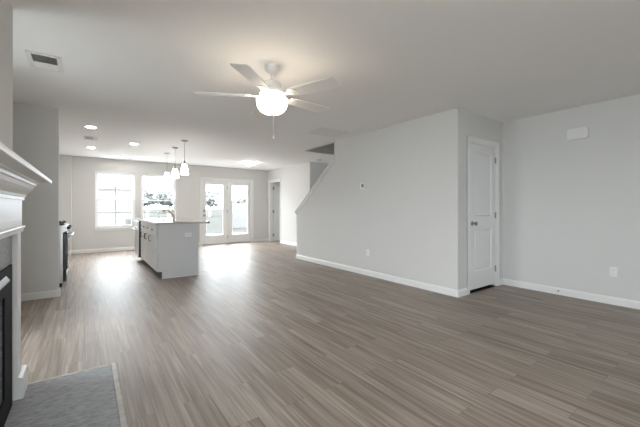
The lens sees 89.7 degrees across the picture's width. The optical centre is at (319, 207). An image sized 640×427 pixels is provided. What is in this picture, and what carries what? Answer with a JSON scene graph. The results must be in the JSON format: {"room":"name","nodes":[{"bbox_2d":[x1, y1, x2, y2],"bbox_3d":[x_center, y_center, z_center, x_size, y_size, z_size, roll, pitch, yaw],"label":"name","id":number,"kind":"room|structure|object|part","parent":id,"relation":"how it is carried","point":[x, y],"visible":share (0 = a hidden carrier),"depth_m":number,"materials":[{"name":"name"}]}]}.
{"room":"living room","nodes":[
{"label":"living room","id":0,"kind":"room"},
{"bbox_2d":[0,0,12,150],"bbox_3d":[-1.703,-0.072,1.169,0.608,2.440,1.800,0,0,-36],"label":"wall","id":1,"kind":"structure","parent":0,"point":[6,9],"depth_m":1.92,"materials":[{"name":"white paint"}]},
{"bbox_2d":[0,264,11,426],"bbox_3d":[-1.648,0.729,1.209,0.583,0.811,1.180,0,0,-36],"label":"fireplace insert","id":2,"kind":"object","parent":1,"relation":"in","point":[6,273],"visible":1,"depth_m":1.72,"materials":[{"name":"black metal"}]},
{"bbox_2d":[0,142,51,404],"bbox_3d":[-1.377,0.473,1.405,0.194,1.323,1.830,0,0,-36],"label":"mantelpiece","id":3,"kind":"object","parent":1,"relation":"attached to","point":[18,178],"visible":0.9,"depth_m":1.79,"materials":[{"name":"white paint"}]},
{"bbox_3d":[-1.425,0.126,1.370,0.075,0.036,1.538,0,0,-36],"label":"frieze moulding","id":4,"kind":"part","parent":3,"relation":"part of","materials":[{"name":"white paint"}]},
{"bbox_3d":[-1.402,-0.105,1.387,0.133,0.117,1.654,0,0,-36],"label":"crown moulding","id":5,"kind":"part","parent":3,"relation":"part of","materials":[{"name":"white paint"}]},
{"bbox_2d":[0,142,51,183],"bbox_3d":[-1.377,-0.176,1.405,0.194,0.024,1.830,0,0,-36],"label":"shelf","id":6,"kind":"object","parent":3,"relation":"attached to","point":[12,163],"depth_m":1.32,"materials":[{"name":"white paint"}]},
{"bbox_2d":[13,102,58,293],"bbox_3d":[-3.704,-0.072,4.014,0.695,2.440,0.120,0,0,-36],"label":"wall","id":7,"kind":"structure","parent":0,"point":[35,127],"depth_m":4.06,"materials":[{"name":"white paint"}]},
{"bbox_2d":[21,289,59,300],"bbox_3d":[-3.659,1.102,3.964,0.709,0.092,0.014,0,0,-36],"label":"baseboard","id":8,"kind":"structure","parent":7,"relation":"attached to","point":[51,293],"depth_m":4.05,"materials":[{"name":"white paint"}]},
{"bbox_2d":[59,154,71,253],"bbox_3d":[-6.424,-0.072,7.763,0.675,2.440,0.150,0,0,-36],"label":"wall","id":9,"kind":"structure","parent":0,"point":[65,161],"depth_m":7.83,"materials":[{"name":"white paint"}]},
{"bbox_2d":[72,156,279,249],"bbox_3d":[-3.616,-0.072,9.977,9.020,2.440,0.150,0,0,-36],"label":"wall","id":10,"kind":"structure","parent":0,"point":[85,236],"depth_m":8.85,"materials":[{"name":"white paint"}]},
{"bbox_2d":[94,227,134,230],"bbox_3d":[-5.445,0.560,8.569,0.939,0.075,0.070,0,0,-36],"label":"trim","id":11,"kind":"structure","parent":10,"relation":"attached to","point":[117,228],"depth_m":8.54,"materials":[{"name":"white paint"}]},
{"bbox_2d":[95,171,134,227],"bbox_3d":[-5.483,-0.212,8.622,0.899,1.470,0.070,0,0,-36],"label":"window","id":12,"kind":"structure","parent":10,"relation":"in","point":[127,221],"depth_m":8.61,"materials":[{"name":"white plastic"}]},
{"bbox_3d":[-5.490,-0.554,8.632,0.835,0.721,0.026,0,0,-36],"label":"sash","id":13,"kind":"part","parent":12,"relation":"part of","materials":[{"name":"white glass"}]},
{"bbox_3d":[-5.473,0.131,8.609,0.835,0.721,0.026,0,0,-36],"label":"sash","id":14,"kind":"part","parent":12,"relation":"part of","materials":[{"name":"white plastic"}]},
{"bbox_2d":[98,175,131,198],"bbox_3d":[-5.493,-0.554,8.636,0.775,0.661,0.004,0,0,-36],"label":"grille","id":15,"kind":"object","parent":12,"relation":"attached to","point":[115,187],"depth_m":8.64,"materials":[{"name":"white plastic"}]},
{"bbox_2d":[98,200,131,224],"bbox_3d":[-5.476,0.131,8.613,0.775,0.661,0.004,0,0,-36],"label":"grille","id":16,"kind":"object","parent":12,"relation":"attached to","point":[127,221],"depth_m":8.64,"materials":[{"name":"white plastic"}]},
{"bbox_2d":[72,242,199,253],"bbox_3d":[-4.933,1.102,8.925,3.103,0.092,0.014,0,0,-36],"label":"baseboard","id":17,"kind":"structure","parent":10,"relation":"attached to","point":[133,247],"depth_m":8.40,"materials":[{"name":"white paint"}]},
{"bbox_2d":[141,174,175,217],"bbox_3d":[-4.635,-0.212,9.235,0.904,1.470,0.070,0,0,-36],"label":"window","id":18,"kind":"structure","parent":10,"relation":"in","point":[142,175],"depth_m":9.22,"materials":[{"name":"white plastic"}]},
{"bbox_2d":[143,177,166,199],"bbox_3d":[-4.644,-0.554,9.248,0.780,0.661,0.004,0,0,-36],"label":"grille","id":19,"kind":"object","parent":18,"relation":"attached to","point":[158,188],"depth_m":9.25,"materials":[{"name":"white plastic"}]},
{"bbox_3d":[-4.642,-0.554,9.245,0.840,0.721,0.026,0,0,-36],"label":"sash","id":20,"kind":"part","parent":18,"relation":"part of","materials":[{"name":"white glass"}]},
{"bbox_3d":[-4.625,0.131,9.222,0.840,0.721,0.026,0,0,-36],"label":"sash","id":21,"kind":"part","parent":18,"relation":"part of","materials":[{"name":"glass"}]},
{"bbox_2d":[143,201,172,217],"bbox_3d":[-4.628,0.131,9.226,0.780,0.661,0.004,0,0,-36],"label":"grille","id":22,"kind":"object","parent":18,"relation":"attached to","point":[158,212],"depth_m":9.22,"materials":[{"name":"white plastic"}]},
{"bbox_2d":[200,177,252,244],"bbox_3d":[-2.961,0.103,10.347,1.755,2.090,0.017,0,0,-36],"label":"trim","id":23,"kind":"structure","parent":10,"relation":"attached to","point":[201,178],"depth_m":10.00,"materials":[{"name":"white paint"}]},
{"bbox_2d":[202,179,251,244],"bbox_3d":[-2.994,0.133,10.393,1.635,2.030,0.204,0,0,-36],"label":"door","id":24,"kind":"structure","parent":10,"relation":"in","point":[227,237],"depth_m":10.36,"materials":[{"name":"white paint"}]},
{"bbox_3d":[-2.992,0.137,10.383,0.028,1.971,0.062,0,0,-36],"label":"post","id":25,"kind":"part","parent":24,"relation":"part of","materials":[{"name":"white paint"}]},
{"bbox_2d":[253,238,267,241],"bbox_3d":[-2.036,1.102,11.017,0.526,0.092,0.014,0,0,-36],"label":"baseboard","id":26,"kind":"structure","parent":10,"relation":"attached to","point":[264,239],"depth_m":10.99,"materials":[{"name":"white paint"}]},
{"bbox_2d":[314,162,327,183],"bbox_3d":[0.636,-0.072,9.785,2.110,2.440,0.120,0,0,-36],"label":"wall","id":27,"kind":"structure","parent":0,"point":[319,168],"depth_m":9.22,"materials":[{"name":"white paint"}]},
{"bbox_2d":[10,0,639,170],"bbox_3d":[0.105,-1.432,4.825,9.020,0.280,12.900,0,0,-36],"label":"ceiling","id":28,"kind":"structure","parent":0,"point":[133,70],"depth_m":2.92,"materials":[{"name":"white paint"}]},
{"bbox_2d":[24,50,63,72],"bbox_3d":[-2.429,-1.287,2.847,0.235,0.009,0.380,0,0,-36],"label":"ceiling vent","id":29,"kind":"object","parent":28,"relation":"in","point":[36,60],"visible":1,"depth_m":2.83,"materials":[{"name":"white metal"}]},
{"bbox_2d":[83,136,98,140],"bbox_3d":[-4.234,-1.287,5.947,0.240,0.009,0.360,0,0,-36],"label":"ceiling vent","id":30,"kind":"object","parent":28,"relation":"in","point":[84,137],"visible":1,"depth_m":5.95,"materials":[{"name":"white metal"}]},
{"bbox_2d":[84,125,97,128],"bbox_3d":[-3.648,-1.287,5.125,0.192,0.010,0.192,0,0,-36],"label":"recessed light","id":31,"kind":"object","parent":28,"relation":"in","point":[86,126],"visible":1,"depth_m":5.09,"materials":[{"name":"white plastic"}]},
{"bbox_2d":[163,153,170,180],"bbox_3d":[-3.614,-0.966,7.598,0.154,0.652,0.154,0,0,-36],"label":"pendant light","id":32,"kind":"object","parent":28,"relation":"hanging from","point":[166,175],"visible":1,"depth_m":7.55,"materials":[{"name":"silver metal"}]},
{"bbox_3d":[-3.614,-0.738,7.598,0.154,0.196,0.154,0,0,-36],"label":"lamp shade","id":33,"kind":"part","parent":32,"relation":"part of","materials":[{"name":"white glass"}]},
{"bbox_2d":[171,147,178,177],"bbox_3d":[-3.098,-0.966,6.876,0.154,0.652,0.154,0,0,-36],"label":"pendant light","id":34,"kind":"object","parent":28,"relation":"hanging from","point":[174,171],"visible":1,"depth_m":6.83,"materials":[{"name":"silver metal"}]},
{"bbox_3d":[-3.098,-0.738,6.876,0.154,0.196,0.154,0,0,-36],"label":"lamp shade","id":35,"kind":"part","parent":34,"relation":"part of","materials":[{"name":"white glass"}]},
{"bbox_2d":[180,140,188,174],"bbox_3d":[-2.597,-0.966,6.167,0.154,0.652,0.154,0,0,-36],"label":"pendant light","id":36,"kind":"object","parent":28,"relation":"hanging from","point":[184,169],"visible":1,"depth_m":6.13,"materials":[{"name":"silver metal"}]},
{"bbox_3d":[-2.597,-0.738,6.167,0.154,0.196,0.154,0,0,-36],"label":"lamp shade","id":37,"kind":"part","parent":36,"relation":"part of","materials":[{"name":"white glass"}]},
{"bbox_2d":[245,161,255,164],"bbox_3d":[-1.962,-1.248,9.105,0.316,0.088,0.316,0,0,-36],"label":"flush ceiling light","id":38,"kind":"object","parent":28,"relation":"attached to","point":[249,162],"visible":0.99,"depth_m":9.00,"materials":[{"name":"white glass"}]},
{"bbox_2d":[194,63,340,139],"bbox_3d":[-0.420,-0.955,2.960,1.276,0.674,1.297,0,0,-36],"label":"ceiling fan","id":39,"kind":"object","parent":28,"relation":"hanging from","point":[271,100],"visible":1,"depth_m":2.83,"materials":[{"name":"white metal"}]},
{"bbox_3d":[-0.864,-1.018,2.885,0.480,0.006,0.146,0,9,-6],"label":"blade","id":40,"kind":"part","parent":39,"relation":"part of","materials":[{"name":"white wood"}]},
{"bbox_3d":[-0.527,-1.018,2.509,0.146,0.006,0.480,10,2,12],"label":"blade","id":41,"kind":"part","parent":39,"relation":"part of","materials":[{"name":"white wood"}]},
{"bbox_3d":[-0.610,-1.018,3.322,0.146,0.006,0.480,-10,4,-23],"label":"blade","id":42,"kind":"part","parent":39,"relation":"part of","materials":[{"name":"white"}]},
{"bbox_3d":[-0.437,-0.923,2.929,0.282,0.143,0.282,0,0,-36],"label":"lamp shade","id":43,"kind":"part","parent":39,"relation":"part of","materials":[{"name":"white glass"}]},
{"bbox_3d":[-0.116,-1.018,3.216,0.480,0.006,0.146,0,-10,-42],"label":"blade","id":44,"kind":"part","parent":39,"relation":"part of","materials":[{"name":"white wood"}]},
{"bbox_3d":[-0.065,-1.018,2.713,0.480,0.006,0.146,0,-10,30],"label":"blade","id":45,"kind":"part","parent":39,"relation":"part of","materials":[{"name":"white wood"}]},
{"bbox_2d":[307,127,350,137],"bbox_3d":[0.151,-1.287,5.512,0.620,0.009,0.460,0,0,-36],"label":"ceiling vent","id":46,"kind":"object","parent":28,"relation":"in","point":[321,131],"visible":1,"depth_m":5.48,"materials":[{"name":"white metal"}]},
{"bbox_2d":[21,240,639,426],"bbox_3d":[0.105,1.198,4.825,9.020,0.100,12.900,0,0,-36],"label":"floor","id":47,"kind":"structure","parent":0,"point":[263,335],"depth_m":2.68,"materials":[{"name":"wood"}]},
{"bbox_2d":[4,362,128,426],"bbox_3d":[-1.227,1.140,1.513,0.564,0.014,1.698,0,0,-36],"label":"hearth","id":48,"kind":"object","parent":47,"relation":"on","point":[92,397],"visible":0.89,"depth_m":1.88,"materials":[{"name":"stone"}]},
{"bbox_3d":[-1.700,1.140,2.208,0.449,0.014,0.017,0,0,-36],"label":"border trim","id":49,"kind":"part","parent":48,"relation":"part of","materials":[{"name":"beige wood"}]},
{"bbox_3d":[-1.012,1.140,1.668,0.033,0.014,1.698,0,0,-36],"label":"border trim","id":50,"kind":"part","parent":48,"relation":"part of","materials":[{"name":"beige wood"}]},
{"bbox_2d":[59,220,73,286],"bbox_3d":[-4.159,0.623,4.805,0.764,1.050,0.760,0,0,-36],"label":"range","id":51,"kind":"object","parent":47,"relation":"on","point":[64,233],"visible":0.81,"depth_m":4.67,"materials":[{"name":"silver metal"}]},
{"bbox_3d":[-3.925,0.991,4.974,0.039,0.165,0.744,0,0,-36],"label":"storage drawer","id":52,"kind":"part","parent":51,"relation":"part of","materials":[{"name":"metal"}]},
{"bbox_3d":[-3.923,0.301,4.975,0.044,0.093,0.750,0,0,-36],"label":"control panel","id":53,"kind":"part","parent":51,"relation":"part of","materials":[{"name":"silver metal"}]},
{"bbox_2d":[133,220,144,261],"bbox_3d":[-3.700,0.712,7.076,0.693,0.872,0.605,0,0,-36],"label":"dishwasher","id":54,"kind":"object","parent":47,"relation":"on","point":[137,223],"visible":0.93,"depth_m":6.70,"materials":[{"name":"silver metal"}]},
{"bbox_3d":[-3.934,0.721,6.907,0.018,0.625,0.593,0,0,-36],"label":"door panel","id":55,"kind":"part","parent":54,"relation":"part of","materials":[{"name":"silver metal"}]},
{"bbox_2d":[140,221,198,278],"bbox_3d":[-3.112,0.708,6.358,0.688,0.880,2.568,0,0,-36],"label":"kitchen island","id":56,"kind":"object","parent":47,"relation":"on","point":[166,250],"visible":0.97,"depth_m":5.36,"materials":[{"name":"white paint"}]},
{"bbox_3d":[-3.612,0.741,6.544,0.020,0.565,0.330,0,0,-36],"label":"cabinet door","id":57,"kind":"part","parent":56,"relation":"part of","materials":[{"name":"white paint"}]},
{"bbox_3d":[-3.375,0.741,6.216,0.020,0.565,0.440,0,0,-36],"label":"cabinet door","id":58,"kind":"part","parent":56,"relation":"part of","materials":[{"name":"white paint"}]},
{"bbox_3d":[-3.112,0.363,5.851,0.020,0.160,0.440,0,0,-36],"label":"drawer","id":59,"kind":"part","parent":56,"relation":"part of","materials":[{"name":"white paint"}]},
{"bbox_3d":[-3.112,0.741,5.851,0.020,0.565,0.440,0,0,-36],"label":"cabinet door","id":60,"kind":"part","parent":56,"relation":"part of","materials":[{"name":"white paint"}]},
{"bbox_3d":[-2.800,0.363,5.419,0.020,0.160,0.585,0,0,-36],"label":"drawer","id":61,"kind":"part","parent":56,"relation":"part of","materials":[{"name":"white paint"}]},
{"bbox_3d":[-2.800,0.741,5.419,0.020,0.565,0.585,0,0,-36],"label":"cabinet door","id":62,"kind":"part","parent":56,"relation":"part of","materials":[{"name":"white paint"}]},
{"bbox_2d":[136,218,209,224],"bbox_3d":[-3.030,0.250,6.425,0.840,0.034,2.635,0,0,-36],"label":"island countertop","id":63,"kind":"structure","parent":56,"relation":"on","point":[157,221],"depth_m":5.59,"materials":[{"name":"stone"}]},
{"bbox_2d":[163,209,174,219],"bbox_3d":[-2.897,0.122,6.173,0.230,0.221,0.058,0,0,-36],"label":"faucet","id":64,"kind":"object","parent":63,"relation":"on","point":[164,210],"visible":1,"depth_m":6.19,"materials":[{"name":"silver metal"}]},
{"bbox_3d":[-2.350,0.709,5.344,0.620,0.879,0.017,0,0,-36],"label":"panel","id":65,"kind":"part","parent":56,"relation":"part of","materials":[{"name":"paint"}]},
{"bbox_3d":[-2.318,1.139,5.352,0.571,0.018,0.008,0,0,-36],"label":"shoe moulding","id":66,"kind":"part","parent":56,"relation":"part of","materials":[{"name":"white paint"}]},
{"bbox_2d":[185,232,191,236],"bbox_3d":[-2.216,0.448,5.425,0.116,0.072,0.009,0,0,-36],"label":"wall outlet","id":67,"kind":"object","parent":56,"relation":"attached to","point":[187,234],"visible":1,"depth_m":5.42,"materials":[{"name":"white plastic"}]},
{"bbox_3d":[-2.839,0.709,6.560,0.010,0.879,2.560,0,0,-36],"label":"panel","id":68,"kind":"part","parent":56,"relation":"part of","materials":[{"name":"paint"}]},
{"bbox_2d":[296,108,462,296],"bbox_3d":[0.663,-1.152,5.766,0.134,4.600,3.938,0,0,-36],"label":"wall","id":69,"kind":"structure","parent":0,"point":[408,216],"depth_m":4.96,"materials":[{"name":"white paint"}]},
{"bbox_2d":[294,158,335,213],"bbox_3d":[-0.081,-0.412,6.807,0.188,1.097,1.469,0,0,-36],"label":"trim","id":70,"kind":"structure","parent":69,"relation":"attached to","point":[333,160],"depth_m":6.68,"materials":[{"name":"white paint"}]},
{"bbox_2d":[360,182,365,188],"bbox_3d":[0.741,-0.378,5.545,0.026,0.116,0.124,0,0,-36],"label":"thermostat","id":71,"kind":"object","parent":69,"relation":"attached to","point":[362,185],"visible":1,"depth_m":5.52,"materials":[{"name":"white plastic"}]},
{"bbox_2d":[268,94,639,300],"bbox_3d":[1.922,-1.152,6.094,0.127,4.600,12.630,0,0,-36],"label":"wall","id":72,"kind":"structure","parent":0,"point":[571,208],"depth_m":4.16,"materials":[{"name":"white paint"}]},
{"bbox_2d":[269,179,280,242],"bbox_3d":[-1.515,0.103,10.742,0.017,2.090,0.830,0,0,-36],"label":"trim","id":73,"kind":"structure","parent":72,"relation":"attached to","point":[276,179],"depth_m":10.66,"materials":[{"name":"white paint"}]},
{"bbox_2d":[273,183,279,240],"bbox_3d":[-1.323,0.138,11.235,0.725,1.980,0.054,0,0,-33],"label":"door","id":74,"kind":"structure","parent":72,"relation":"in","point":[276,188],"depth_m":11.11,"materials":[{"name":"white paint"}]},
{"bbox_2d":[281,241,296,245],"bbox_3d":[-0.778,1.102,9.725,0.014,0.092,1.678,0,0,-36],"label":"baseboard","id":75,"kind":"structure","parent":72,"relation":"attached to","point":[282,242],"depth_m":9.97,"materials":[{"name":"white paint"}]},
{"bbox_2d":[503,278,639,309],"bbox_3d":[4.152,1.102,2.886,0.014,0.092,4.817,0,0,-36],"label":"baseboard","id":76,"kind":"structure","parent":72,"relation":"attached to","point":[617,301],"depth_m":4.10,"materials":[{"name":"white paint"}]},
{"bbox_2d":[567,127,588,139],"bbox_3d":[3.269,-0.942,4.082,0.045,0.136,0.217,0,0,-36],"label":"door chime","id":77,"kind":"object","parent":72,"relation":"attached to","point":[582,132],"visible":1,"depth_m":4.06,"materials":[{"name":"white plastic"}]},
{"bbox_2d":[609,267,617,276],"bbox_3d":[3.482,0.761,3.818,0.009,0.116,0.072,0,0,-36],"label":"wall outlet","id":78,"kind":"object","parent":72,"relation":"attached to","point":[613,271],"visible":1,"depth_m":3.82,"materials":[{"name":"white plastic"}]},
{"bbox_2d":[463,109,502,287],"bbox_3d":[2.274,-0.072,4.574,1.083,2.440,0.120,0,0,-36],"label":"wall","id":79,"kind":"structure","parent":0,"point":[474,125],"depth_m":4.47,"materials":[{"name":"white paint"}]},
{"bbox_2d":[457,288,467,296],"bbox_3d":[1.857,1.102,4.191,0.227,0.092,0.014,0,0,-36],"label":"baseboard","id":80,"kind":"structure","parent":79,"relation":"attached to","point":[462,292],"depth_m":4.18,"materials":[{"name":"white paint"}]},
{"bbox_2d":[470,285,493,292],"bbox_3d":[2.146,1.145,4.717,0.697,0.006,0.498,0,0,-36],"label":"door gap","id":81,"kind":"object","parent":79,"relation":"attached to","point":[487,286],"depth_m":4.56,"materials":[{"name":"black"}]},
{"bbox_2d":[470,143,495,289],"bbox_3d":[2.307,0.117,4.506,0.707,1.978,0.108,0,0,-36],"label":"door","id":82,"kind":"structure","parent":79,"relation":"in","point":[482,158],"depth_m":4.52,"materials":[{"name":"white paint"}]},
{"bbox_2d":[467,136,498,294],"bbox_3d":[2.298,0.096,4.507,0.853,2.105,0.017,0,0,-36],"label":"trim","id":83,"kind":"structure","parent":79,"relation":"attached to","point":[469,138],"depth_m":4.42,"materials":[{"name":"white paint"}]},
{"label":"outside","id":84,"kind":"structure","parent":0,"visible":0},
{"bbox_2d":[144,209,246,233],"bbox_3d":[-65.174,1.378,218.332,450.000,0.100,409.690,0,0,-36],"label":"yard","id":85,"kind":"structure","parent":84,"point":[215,226],"depth_m":36.83,"materials":[{"name":"white"}]},
{"bbox_2d":[98,174,145,225],"bbox_3d":[-18.826,-0.852,20.942,12.200,4.360,8.200,0,0,-36],"label":"neighbor house","id":86,"kind":"structure","parent":85,"relation":"on","point":[108,181],"depth_m":20.42,"materials":[{"name":"grey"}]},
{"bbox_2d":[144,190,159,217],"bbox_3d":[-22.947,-0.608,42.695,3.179,3.901,3.832,0,0,-36],"label":"tree","id":87,"kind":"object","parent":85,"relation":"on","point":[148,195],"visible":0.68,"depth_m":42.18,"materials":[{"name":"green plant"}]},
{"bbox_3d":[-22.947,-1.278,42.695,3.179,2.560,3.832,0,0,-36],"label":"crown","id":88,"kind":"part","parent":87,"relation":"part of","materials":[{"name":"green plant"}]},
{"bbox_2d":[157,189,172,216],"bbox_3d":[-21.722,-0.720,46.088,3.979,4.125,3.467,0,0,28],"label":"tree","id":89,"kind":"object","parent":85,"relation":"on","point":[164,195],"visible":0.67,"depth_m":45.07,"materials":[{"name":"green plant"}]},
{"bbox_3d":[-21.722,-1.417,46.088,3.979,2.730,3.467,0,0,28],"label":"crown","id":90,"kind":"part","parent":89,"relation":"part of","materials":[{"name":"green plant"}]},
{"bbox_2d":[206,189,220,216],"bbox_3d":[-16.977,-0.821,49.447,3.464,4.326,3.908,0,0,-36],"label":"tree","id":91,"kind":"object","parent":85,"relation":"on","point":[212,196],"visible":0.77,"depth_m":48.89,"materials":[{"name":"green plant"}]},
{"bbox_3d":[-16.977,-1.487,49.447,3.464,2.995,3.908,0,0,-36],"label":"crown","id":92,"kind":"part","parent":91,"relation":"part of","materials":[{"name":"green plant"}]},
{"bbox_2d":[232,203,246,227],"bbox_3d":[-1.418,0.478,23.727,10.785,1.700,0.170,0,0,-36],"label":"fence","id":93,"kind":"object","parent":85,"relation":"on","point":[239,210],"visible":0.07,"depth_m":20.88,"materials":[{"name":"white"}]},
{"bbox_2d":[232,195,246,202],"bbox_3d":[-12.301,-0.349,50.309,3.209,3.392,2.921,0,0,-36],"label":"tree","id":94,"kind":"object","parent":85,"relation":"on","point":[241,199],"visible":0.44,"depth_m":49.53,"materials":[{"name":"green plant"}]}
]}

